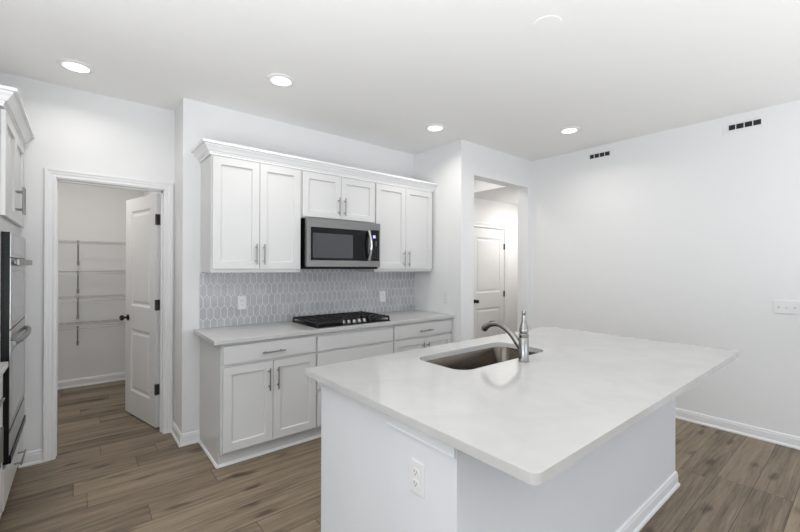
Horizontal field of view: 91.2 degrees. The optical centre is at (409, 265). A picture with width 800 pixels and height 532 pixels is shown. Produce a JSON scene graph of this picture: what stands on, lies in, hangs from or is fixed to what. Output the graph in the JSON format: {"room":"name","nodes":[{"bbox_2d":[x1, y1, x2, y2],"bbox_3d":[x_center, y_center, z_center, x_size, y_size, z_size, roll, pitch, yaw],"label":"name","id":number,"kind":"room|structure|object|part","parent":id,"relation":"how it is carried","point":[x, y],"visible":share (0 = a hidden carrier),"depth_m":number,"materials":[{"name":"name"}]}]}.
{"room":"kitchen","nodes":[
{"label":"kitchen","id":0,"kind":"room"},
{"bbox_2d":[0,72,174,467],"bbox_3d":[-2.648,0.041,2.904,1.560,2.754,0.142,0,0,-40],"label":"wall","id":1,"kind":"structure","parent":0,"point":[73,129],"depth_m":2.91,"materials":[{"name":"white paint"}]},
{"bbox_2d":[43,167,173,461],"bbox_3d":[-2.372,0.354,3.139,0.810,2.130,0.142,0,0,-40],"label":"trim","id":2,"kind":"structure","parent":1,"relation":"attached to","point":[52,177],"depth_m":2.92,"materials":[{"name":"white paint"}]},
{"bbox_2d":[58,182,143,380],"bbox_3d":[-4.050,0.038,4.549,1.590,2.754,0.120,0,0,-40],"label":"wall","id":3,"kind":"structure","parent":0,"point":[86,213],"depth_m":4.69,"materials":[{"name":"white paint"}]},
{"bbox_2d":[57,372,124,389],"bbox_3d":[-3.964,1.368,4.531,1.470,0.094,0.022,0,0,-40],"label":"baseboard","id":4,"kind":"structure","parent":3,"relation":"attached to","point":[85,381],"depth_m":4.67,"materials":[{"name":"white paint"}]},
{"bbox_2d":[58,319,125,344],"bbox_3d":[-3.906,0.789,4.322,1.265,0.282,0.410,0,0,-40],"label":"wire shelf","id":5,"kind":"object","parent":3,"relation":"attached to","point":[90,323],"visible":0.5,"depth_m":4.47,"materials":[{"name":"grey metal"}]},
{"bbox_2d":[58,294,125,318],"bbox_3d":[-3.905,0.484,4.322,1.265,0.282,0.410,0,0,-40],"label":"wire shelf","id":6,"kind":"object","parent":3,"relation":"attached to","point":[102,296],"visible":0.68,"depth_m":4.47,"materials":[{"name":"grey metal"}]},
{"bbox_2d":[58,240,125,264],"bbox_3d":[-3.902,-0.149,4.324,1.265,0.282,0.410,0,0,-40],"label":"wire shelf","id":7,"kind":"object","parent":3,"relation":"attached to","point":[77,242],"visible":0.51,"depth_m":4.43,"materials":[{"name":"grey metal"}]},
{"bbox_2d":[58,269,125,292],"bbox_3d":[-3.903,0.181,4.323,1.265,0.282,0.410,0,0,-40],"label":"wire shelf","id":8,"kind":"object","parent":3,"relation":"attached to","point":[77,271],"visible":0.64,"depth_m":4.40,"materials":[{"name":"grey metal"}]},
{"bbox_2d":[144,191,160,195],"bbox_3d":[-2.742,0.043,4.322,0.120,2.754,2.150,0,0,-40],"label":"wall","id":9,"kind":"structure","parent":0,"point":[146,193],"depth_m":4.66,"materials":[{"name":"white paint"}]},
{"bbox_2d":[119,193,160,427],"bbox_3d":[-2.463,0.386,3.621,0.706,2.044,0.175,0,0,36],"label":"door","id":10,"kind":"structure","parent":9,"relation":"in","point":[143,214],"depth_m":3.57,"materials":[{"name":"white paint"}]},
{"bbox_3d":[-2.728,0.494,3.747,0.060,0.060,0.070,0,0,36],"label":"handle","id":11,"kind":"part","parent":10,"relation":"part of","materials":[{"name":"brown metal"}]},
{"bbox_2d":[174,98,414,433],"bbox_3d":[-1.018,0.049,4.059,2.423,2.754,0.470,0,0,-40],"label":"wall","id":12,"kind":"structure","parent":0,"point":[195,121],"depth_m":3.23,"materials":[{"name":"white paint"}]},
{"bbox_2d":[171,420,199,446],"bbox_3d":[-1.865,1.375,3.257,0.149,0.094,0.372,0,0,-40],"label":"baseboard","id":13,"kind":"structure","parent":12,"relation":"attached to","point":[192,437],"depth_m":3.14,"materials":[{"name":"white paint"}]},
{"bbox_2d":[200,154,300,272],"bbox_3d":[-1.298,-0.406,3.264,0.713,0.916,0.382,0,0,-40],"label":"upper cabinet","id":14,"kind":"object","parent":12,"relation":"attached to","point":[251,211],"visible":0.98,"depth_m":3.11,"materials":[{"name":"white paint"}]},
{"bbox_3d":[-1.314,0.050,3.280,0.713,0.004,0.318,0,0,-40],"label":"panel","id":15,"kind":"part","parent":14,"relation":"part of","materials":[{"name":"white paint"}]},
{"bbox_3d":[-1.339,-0.402,3.042,0.345,0.847,0.020,0,0,-40],"label":"door","id":16,"kind":"part","parent":14,"relation":"part of","materials":[{"name":"white paint"}]},
{"bbox_3d":[-1.212,-0.094,3.112,0.010,0.165,0.037,0,0,-40],"label":"handle","id":17,"kind":"part","parent":14,"relation":"part of","materials":[{"name":"silver metal"}]},
{"bbox_3d":[-1.165,-0.094,3.151,0.010,0.165,0.037,0,0,-40],"label":"handle","id":18,"kind":"part","parent":14,"relation":"part of","materials":[{"name":"silver metal"}]},
{"bbox_3d":[-1.072,-0.401,3.266,0.345,0.847,0.020,0,0,-40],"label":"door","id":19,"kind":"part","parent":14,"relation":"part of","materials":[{"name":"white paint"}]},
{"bbox_2d":[199,269,414,328],"bbox_3d":[-0.818,0.264,3.914,2.300,0.496,0.008,0,0,-40],"label":"backsplash","id":20,"kind":"structure","parent":12,"relation":"attached to","point":[271,296],"depth_m":3.71,"materials":[{"name":"white tile"}]},
{"bbox_2d":[237,296,246,309],"bbox_3d":[-1.440,0.316,3.379,0.074,0.118,0.009,0,0,-40],"label":"wall outlet","id":21,"kind":"object","parent":20,"relation":"attached to","point":[242,300],"visible":1,"depth_m":3.38,"materials":[{"name":"white plastic"}]},
{"bbox_2d":[380,291,384,301],"bbox_3d":[-0.291,0.338,4.345,0.074,0.118,0.009,0,0,-40],"label":"wall outlet","id":22,"kind":"object","parent":20,"relation":"attached to","point":[382,293],"visible":1,"depth_m":4.34,"materials":[{"name":"white plastic"}]},
{"bbox_2d":[191,138,437,192],"bbox_3d":[-0.714,-0.876,3.745,2.366,0.089,0.396,0,0,-40],"label":"crown molding","id":23,"kind":"structure","parent":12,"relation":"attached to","point":[204,148],"depth_m":3.34,"materials":[{"name":"white paint"}]},
{"bbox_2d":[301,170,374,222],"bbox_3d":[-0.727,-0.640,3.743,0.774,0.442,0.382,0,0,-40],"label":"upper cabinet","id":24,"kind":"object","parent":12,"relation":"attached to","point":[324,196],"visible":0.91,"depth_m":3.59,"materials":[{"name":"white paint"}]},
{"bbox_3d":[-0.780,-0.627,3.511,0.376,0.391,0.020,0,0,-40],"label":"door","id":25,"kind":"part","parent":24,"relation":"part of","materials":[{"name":"white paint"}]},
{"bbox_3d":[-0.640,-0.545,3.591,0.010,0.165,0.037,0,0,-40],"label":"handle","id":26,"kind":"part","parent":24,"relation":"part of","materials":[{"name":"silver metal"}]},
{"bbox_2d":[300,217,379,268],"bbox_3d":[-0.685,-0.193,3.702,0.764,0.442,0.481,0,0,-40],"label":"microwave","id":27,"kind":"object","parent":24,"relation":"attached to","point":[324,243],"visible":0.99,"depth_m":3.52,"materials":[{"name":"silver metal"}]},
{"bbox_3d":[-0.613,-0.192,3.540,0.593,0.283,0.002,0,0,-40],"label":"door glass","id":28,"kind":"part","parent":27,"relation":"part of","materials":[{"name":"black glass"}]},
{"bbox_3d":[-0.369,-0.195,3.699,0.024,0.283,0.070,0,0,-40],"label":"handle","id":29,"kind":"part","parent":27,"relation":"part of","materials":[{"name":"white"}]},
{"bbox_3d":[-0.337,-0.202,3.795,0.111,0.418,0.040,0,0,-40],"label":"control panel","id":30,"kind":"part","parent":27,"relation":"part of","materials":[{"name":"silver metal"}]},
{"bbox_3d":[-0.489,-0.626,3.755,0.376,0.391,0.020,0,0,-40],"label":"door","id":31,"kind":"part","parent":24,"relation":"part of","materials":[{"name":"white paint"}]},
{"bbox_2d":[357,182,431,271],"bbox_3d":[-0.133,-0.400,4.243,0.778,0.916,0.382,0,0,-40],"label":"upper cabinet","id":32,"kind":"object","parent":12,"relation":"attached to","point":[404,215],"visible":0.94,"depth_m":4.10,"materials":[{"name":"white paint"}]},
{"bbox_3d":[-0.149,0.056,4.259,0.778,0.004,0.318,0,0,-40],"label":"panel","id":33,"kind":"part","parent":32,"relation":"part of","materials":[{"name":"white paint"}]},
{"bbox_3d":[-0.186,-0.396,4.010,0.378,0.847,0.020,0,0,-40],"label":"door","id":34,"kind":"part","parent":32,"relation":"part of","materials":[{"name":"white paint"}]},
{"bbox_3d":[0.106,-0.395,4.255,0.378,0.847,0.020,0,0,-40],"label":"door","id":35,"kind":"part","parent":32,"relation":"part of","materials":[{"name":"white paint"}]},
{"bbox_2d":[0,0,799,160],"bbox_3d":[0.378,-1.384,1.657,9.100,0.124,10.400,0,0,-40],"label":"ceiling","id":36,"kind":"structure","parent":0,"point":[375,72],"depth_m":2.53,"materials":[{"name":"white paint"}]},
{"bbox_2d":[56,58,94,73],"bbox_3d":[-2.223,-1.329,2.614,0.196,0.012,0.196,0,0,-40],"label":"recessed light","id":37,"kind":"object","parent":36,"relation":"in","point":[72,65],"visible":1,"depth_m":2.60,"materials":[{"name":"white paint"}]},
{"bbox_2d":[266,73,294,86],"bbox_3d":[-0.915,-1.323,2.799,0.196,0.012,0.196,0,0,-40],"label":"recessed light","id":38,"kind":"object","parent":36,"relation":"in","point":[277,79],"visible":1,"depth_m":2.79,"materials":[{"name":"white paint"}]},
{"bbox_2d":[425,124,444,131],"bbox_3d":[0.248,-1.317,3.741,0.196,0.012,0.196,0,0,-40],"label":"recessed light","id":39,"kind":"object","parent":36,"relation":"in","point":[431,127],"visible":1,"depth_m":3.71,"materials":[{"name":"white paint"}]},
{"bbox_2d":[559,126,579,133],"bbox_3d":[1.554,-1.312,3.794,0.196,0.012,0.196,0,0,-40],"label":"recessed light","id":40,"kind":"object","parent":36,"relation":"in","point":[573,129],"visible":1,"depth_m":3.78,"materials":[{"name":"white paint"}]},
{"bbox_2d":[0,380,799,531],"bbox_3d":[0.367,1.488,1.653,9.100,0.120,10.400,0,0,-40],"label":"floor","id":41,"kind":"structure","parent":0,"point":[112,470],"depth_m":2.56,"materials":[{"name":"brown wood"}]},
{"bbox_2d":[0,375,4,517],"bbox_3d":[-2.118,0.976,1.587,0.655,0.884,0.750,0,0,-40],"label":"base cabinet","id":42,"kind":"object","parent":41,"relation":"on","point":[1,378],"visible":0.92,"depth_m":2.01,"materials":[{"name":"white paint"}]},
{"bbox_3d":[-1.860,0.831,1.761,0.037,0.165,0.010,0,0,-40],"label":"handle","id":43,"kind":"part","parent":42,"relation":"part of","materials":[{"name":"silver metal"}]},
{"bbox_3d":[-1.902,0.621,1.767,0.020,0.127,0.726,0,0,-40],"label":"drawer","id":44,"kind":"part","parent":42,"relation":"part of","materials":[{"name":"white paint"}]},
{"bbox_3d":[-2.021,0.998,1.907,0.020,0.590,0.361,0,0,-40],"label":"door","id":45,"kind":"part","parent":42,"relation":"part of","materials":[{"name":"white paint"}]},
{"bbox_3d":[-1.902,0.831,1.810,0.037,0.165,0.010,0,0,-40],"label":"handle","id":46,"kind":"part","parent":42,"relation":"part of","materials":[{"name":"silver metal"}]},
{"bbox_2d":[0,362,7,377],"bbox_3d":[-2.125,0.519,1.575,0.647,0.030,0.758,0,0,-40],"label":"countertop","id":47,"kind":"structure","parent":42,"relation":"on","point":[3,365],"depth_m":1.97,"materials":[{"name":"white stone"}]},
{"bbox_2d":[0,106,25,511],"bbox_3d":[-2.652,0.273,2.231,0.661,2.288,0.922,0,0,-40],"label":"tall cabinet","id":48,"kind":"object","parent":41,"relation":"on","point":[12,189],"visible":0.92,"depth_m":2.31,"materials":[{"name":"white paint"}]},
{"bbox_3d":[-2.290,-0.550,2.240,0.020,0.561,0.445,0,0,-40],"label":"door","id":49,"kind":"part","parent":48,"relation":"part of","materials":[{"name":"white paint"}]},
{"bbox_3d":[-2.442,1.196,2.410,0.020,0.207,0.894,0,0,-40],"label":"drawer","id":50,"kind":"part","parent":48,"relation":"part of","materials":[{"name":"white paint"}]},
{"bbox_2d":[0,231,31,465],"bbox_3d":[-2.612,0.442,2.241,0.636,1.259,0.762,0,0,-40],"label":"wall oven","id":51,"kind":"object","parent":48,"relation":"in","point":[13,334],"visible":1,"depth_m":2.20,"materials":[{"name":"silver metal"}]},
{"bbox_3d":[-2.409,0.617,2.413,0.003,0.530,0.762,0,0,-40],"label":"oven door","id":52,"kind":"part","parent":51,"relation":"part of","materials":[{"name":"silver metal"}]},
{"bbox_3d":[-2.410,0.968,2.412,0.002,0.115,0.762,0,0,-40],"label":"trim","id":53,"kind":"part","parent":51,"relation":"part of","materials":[{"name":"silver metal"}]},
{"bbox_3d":[-2.407,0.151,2.414,0.003,0.385,0.762,0,0,-40],"label":"oven door","id":54,"kind":"part","parent":51,"relation":"part of","materials":[{"name":"silver metal"}]},
{"bbox_3d":[-2.405,-0.118,2.414,0.003,0.137,0.762,0,0,-40],"label":"control panel","id":55,"kind":"part","parent":51,"relation":"part of","materials":[{"name":"silver metal"}]},
{"bbox_3d":[-2.405,-0.118,2.414,0.001,0.105,0.688,0,0,-40],"label":"control glass","id":56,"kind":"part","parent":51,"relation":"part of","materials":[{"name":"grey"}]},
{"bbox_3d":[-2.389,0.423,2.429,0.051,0.028,0.730,0,0,-40],"label":"oven handle","id":57,"kind":"part","parent":51,"relation":"part of","materials":[{"name":"silver metal"}]},
{"bbox_3d":[-2.391,-0.022,2.426,0.036,0.036,0.722,0,0,-40],"label":"oven handle","id":58,"kind":"part","parent":51,"relation":"part of","materials":[{"name":"silver metal"}]},
{"bbox_2d":[0,85,34,144],"bbox_3d":[-2.613,-0.886,2.216,0.652,0.089,0.994,0,0,-40],"label":"crown molding","id":59,"kind":"structure","parent":48,"relation":"attached to","point":[10,99],"depth_m":2.25,"materials":[{"name":"white paint"}]},
{"bbox_3d":[-2.579,-0.551,2.584,0.020,0.561,0.445,0,0,-40],"label":"door","id":60,"kind":"part","parent":48,"relation":"part of","materials":[{"name":"white paint"}]},
{"bbox_3d":[-2.464,1.213,2.481,0.039,0.010,0.240,0,0,-40],"label":"handle","id":61,"kind":"part","parent":48,"relation":"part of","materials":[{"name":"silver metal"}]},
{"bbox_3d":[-2.390,-0.404,2.406,0.041,0.165,0.010,0,0,-40],"label":"handle","id":62,"kind":"part","parent":48,"relation":"part of","materials":[{"name":"silver metal"}]},
{"bbox_3d":[-2.434,-0.404,2.458,0.041,0.165,0.010,0,0,-40],"label":"handle","id":63,"kind":"part","parent":48,"relation":"part of","materials":[{"name":"silver metal"}]},
{"bbox_2d":[198,334,315,468],"bbox_3d":[-1.215,0.982,3.151,0.730,0.884,0.663,0,0,-40],"label":"base cabinet","id":64,"kind":"object","parent":41,"relation":"on","point":[257,398],"visible":0.94,"depth_m":2.91,"materials":[{"name":"white paint"}]},
{"bbox_3d":[-1.521,1.413,2.954,0.012,0.020,0.534,0,0,-40],"label":"shoe molding","id":65,"kind":"part","parent":64,"relation":"part of","materials":[{"name":"white paint"}]},
{"bbox_3d":[-1.500,0.981,2.947,0.005,0.883,0.608,0,0,-40],"label":"panel","id":66,"kind":"part","parent":64,"relation":"part of","materials":[{"name":"white paint"}]},
{"bbox_3d":[-1.159,1.003,2.826,0.347,0.590,0.020,0,0,-40],"label":"door","id":67,"kind":"part","parent":64,"relation":"part of","materials":[{"name":"white paint"}]},
{"bbox_3d":[-1.072,1.414,2.988,0.717,0.020,0.014,0,0,-40],"label":"shoe molding","id":68,"kind":"part","parent":64,"relation":"part of","materials":[{"name":"white paint"}]},
{"bbox_3d":[-1.023,0.626,2.939,0.698,0.127,0.020,0,0,-40],"label":"drawer","id":69,"kind":"part","parent":64,"relation":"part of","materials":[{"name":"white paint"}]},
{"bbox_3d":[-1.005,0.634,2.918,0.172,0.010,0.037,0,0,-40],"label":"handle","id":70,"kind":"part","parent":64,"relation":"part of","materials":[{"name":"silver metal"}]},
{"bbox_3d":[-0.981,0.837,2.938,0.010,0.165,0.037,0,0,-40],"label":"handle","id":71,"kind":"part","parent":64,"relation":"part of","materials":[{"name":"silver metal"}]},
{"bbox_3d":[-0.890,1.004,3.052,0.347,0.590,0.020,0,0,-40],"label":"door","id":72,"kind":"part","parent":64,"relation":"part of","materials":[{"name":"white paint"}]},
{"bbox_2d":[312,325,392,439],"bbox_3d":[-0.646,0.985,3.653,0.785,0.884,0.626,0,0,-40],"label":"base cabinet","id":73,"kind":"object","parent":41,"relation":"on","point":[354,344],"visible":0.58,"depth_m":3.35,"materials":[{"name":"white paint"}]},
{"bbox_3d":[-0.496,1.417,3.472,0.785,0.020,0.014,0,0,-40],"label":"shoe molding","id":74,"kind":"part","parent":73,"relation":"part of","materials":[{"name":"white paint"}]},
{"bbox_3d":[-0.452,1.161,3.421,0.772,0.280,0.020,0,0,-40],"label":"drawer","id":75,"kind":"part","parent":73,"relation":"part of","materials":[{"name":"white paint"}]},
{"bbox_3d":[-0.450,0.857,3.421,0.772,0.291,0.020,0,0,-40],"label":"drawer","id":76,"kind":"part","parent":73,"relation":"part of","materials":[{"name":"white paint"}]},
{"bbox_2d":[392,318,451,352],"bbox_3d":[-0.032,0.989,4.144,0.786,0.884,0.663,0,0,-40],"label":"base cabinet","id":77,"kind":"object","parent":41,"relation":"on","point":[423,334],"visible":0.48,"depth_m":3.89,"materials":[{"name":"white paint"}]},
{"bbox_2d":[193,310,453,345],"bbox_3d":[-0.630,0.528,3.652,2.344,0.030,0.650,0,0,-40],"label":"countertop","id":78,"kind":"structure","parent":77,"relation":"on","point":[271,330],"depth_m":3.20,"materials":[{"name":"white stone"}]},
{"bbox_2d":[292,311,389,327],"bbox_3d":[-0.623,0.487,3.638,0.756,0.050,0.505,0,0,-40],"label":"gas cooktop","id":79,"kind":"object","parent":78,"relation":"in","point":[359,317],"visible":1,"depth_m":3.55,"materials":[{"name":"black metal"}]},
{"bbox_3d":[0.003,1.009,3.802,0.384,0.590,0.020,0,0,-40],"label":"door","id":80,"kind":"part","parent":77,"relation":"part of","materials":[{"name":"white paint"}]},
{"bbox_3d":[0.153,0.632,3.927,0.773,0.127,0.020,0,0,-40],"label":"drawer","id":81,"kind":"part","parent":77,"relation":"part of","materials":[{"name":"white paint"}]},
{"bbox_3d":[0.300,1.010,4.051,0.384,0.590,0.020,0,0,-40],"label":"door","id":82,"kind":"part","parent":77,"relation":"part of","materials":[{"name":"white paint"}]},
{"bbox_2d":[321,384,679,531],"bbox_3d":[0.649,0.989,2.246,2.128,0.884,0.966,0,0,-40],"label":"kitchen island","id":83,"kind":"object","parent":41,"relation":"on","point":[619,486],"visible":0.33,"depth_m":1.65,"materials":[{"name":"white paint"}]},
{"bbox_2d":[410,457,424,498],"bbox_3d":[0.025,0.736,1.362,0.009,0.118,0.074,0,0,-40],"label":"wall outlet","id":84,"kind":"object","parent":83,"relation":"attached to","point":[417,469],"visible":1,"depth_m":1.35,"materials":[{"name":"white plastic"}]},
{"bbox_2d":[412,467,418,476],"bbox_3d":[0.023,0.717,1.361,0.003,0.027,0.034,0,0,-40],"label":"receptacle","id":85,"kind":"object","parent":84,"relation":"attached to","point":[415,470],"depth_m":1.36,"materials":[{"name":"white plastic"}]},
{"bbox_2d":[412,479,418,488],"bbox_3d":[0.023,0.756,1.361,0.003,0.027,0.034,0,0,-40],"label":"receptacle","id":86,"kind":"object","parent":84,"relation":"attached to","point":[415,482],"depth_m":1.36,"materials":[{"name":"white plastic"}]},
{"bbox_3d":[0.031,0.572,1.354,0.014,0.057,0.351,0,0,-40],"label":"trim","id":87,"kind":"part","parent":83,"relation":"part of","materials":[{"name":"white paint"}]},
{"bbox_2d":[305,326,738,484],"bbox_3d":[0.750,0.531,2.170,2.231,0.030,1.292,0,0,-40],"label":"island countertop","id":88,"kind":"structure","parent":83,"relation":"on","point":[532,421],"depth_m":1.63,"materials":[{"name":"white stone"}]},
{"bbox_2d":[426,347,535,369],"bbox_3d":[0.440,0.649,2.293,0.830,0.206,0.418,0,0,-40],"label":"sink","id":89,"kind":"object","parent":88,"relation":"in","point":[493,355],"visible":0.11,"depth_m":2.53,"materials":[{"name":"grey metal"}]},
{"bbox_2d":[481,310,528,362],"bbox_3d":[0.537,0.377,2.216,0.058,0.277,0.316,0,0,-40],"label":"faucet","id":90,"kind":"object","parent":88,"relation":"on","point":[521,342],"visible":1,"depth_m":2.11,"materials":[{"name":"silver metal"}]},
{"bbox_3d":[0.544,0.392,2.207,0.045,0.148,0.258,0,0,-40],"label":"spout","id":91,"kind":"part","parent":90,"relation":"part of","materials":[{"name":"silver metal"}]},
{"bbox_3d":[0.620,0.300,2.117,0.049,0.123,0.049,0,0,-40],"label":"lever handle","id":92,"kind":"part","parent":90,"relation":"part of","materials":[{"name":"silver metal"}]},
{"bbox_3d":[0.654,1.383,2.238,2.128,0.094,0.946,0,0,-40],"label":"baseboard","id":93,"kind":"part","parent":83,"relation":"part of","materials":[{"name":"white paint"}]},
{"bbox_2d":[414,139,468,342],"bbox_3d":[0.222,0.055,4.560,0.120,2.754,1.137,0,0,-40],"label":"wall","id":94,"kind":"structure","parent":0,"point":[447,165],"depth_m":4.22,"materials":[{"name":"white paint"}]},
{"bbox_2d":[474,198,517,331],"bbox_3d":[0.919,0.060,5.811,2.557,2.754,0.120,0,0,-40],"label":"wall","id":95,"kind":"structure","parent":0,"point":[485,211],"depth_m":6.32,"materials":[{"name":"white paint"}]},
{"bbox_2d":[474,227,504,338],"bbox_3d":[1.226,0.428,5.971,0.796,1.996,0.105,0,0,-40],"label":"door","id":96,"kind":"structure","parent":95,"relation":"in","point":[489,246],"depth_m":5.99,"materials":[{"name":"white paint"}]},
{"bbox_2d":[474,222,507,333],"bbox_3d":[1.180,0.396,6.017,0.932,2.085,0.140,0,0,-40],"label":"trim","id":97,"kind":"structure","parent":95,"relation":"attached to","point":[476,224],"depth_m":6.23,"materials":[{"name":"white paint"}]},
{"bbox_2d":[474,180,517,204],"bbox_3d":[1.569,-1.160,5.707,1.465,0.309,0.870,0,0,-40],"label":"ceiling","id":98,"kind":"structure","parent":0,"point":[482,190],"depth_m":5.38,"materials":[{"name":"white paint"}]},
{"bbox_2d":[468,142,531,339],"bbox_3d":[1.038,0.058,4.600,1.182,2.754,0.147,0,0,-40],"label":"wall","id":99,"kind":"structure","parent":0,"point":[488,165],"depth_m":4.72,"materials":[{"name":"white paint"}]},
{"bbox_2d":[531,100,799,436],"bbox_3d":[3.708,0.066,2.433,0.120,2.754,6.900,0,0,-40],"label":"wall","id":100,"kind":"structure","parent":0,"point":[690,234],"depth_m":3.61,"materials":[{"name":"white paint"}]},
{"bbox_2d":[586,147,613,162],"bbox_3d":[2.080,-1.210,4.277,0.010,0.110,0.292,0,0,-40],"label":"air vent","id":101,"kind":"object","parent":100,"relation":"in","point":[607,153],"visible":1,"depth_m":4.27,"materials":[{"name":"grey"}]},
{"bbox_3d":[2.079,-1.210,4.276,0.006,0.066,0.232,0,0,-40],"label":"frame","id":102,"kind":"part","parent":101,"relation":"part of","materials":[{"name":"white plastic"}]},
{"bbox_2d":[675,407,799,449],"bbox_3d":[3.696,1.396,2.329,0.022,0.094,6.753,0,0,-40],"label":"baseboard","id":103,"kind":"structure","parent":100,"relation":"attached to","point":[783,439],"depth_m":3.35,"materials":[{"name":"white paint"}]},
{"bbox_2d":[723,114,766,135],"bbox_3d":[2.864,-1.204,3.345,0.010,0.110,0.292,0,0,-40],"label":"air vent","id":104,"kind":"object","parent":100,"relation":"in","point":[756,122],"visible":1,"depth_m":3.34,"materials":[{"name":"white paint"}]},
{"bbox_3d":[2.862,-1.204,3.343,0.006,0.066,0.232,0,0,-40],"label":"frame","id":105,"kind":"part","parent":104,"relation":"part of","materials":[{"name":"white plastic"}]},
{"bbox_2d":[773,300,799,314],"bbox_3d":[3.024,0.330,3.138,0.017,0.112,0.151,0,0,-40],"label":"light switch","id":106,"kind":"object","parent":100,"relation":"attached to","point":[790,307],"visible":1,"depth_m":3.13,"materials":[{"name":"white plastic"}]}
]}

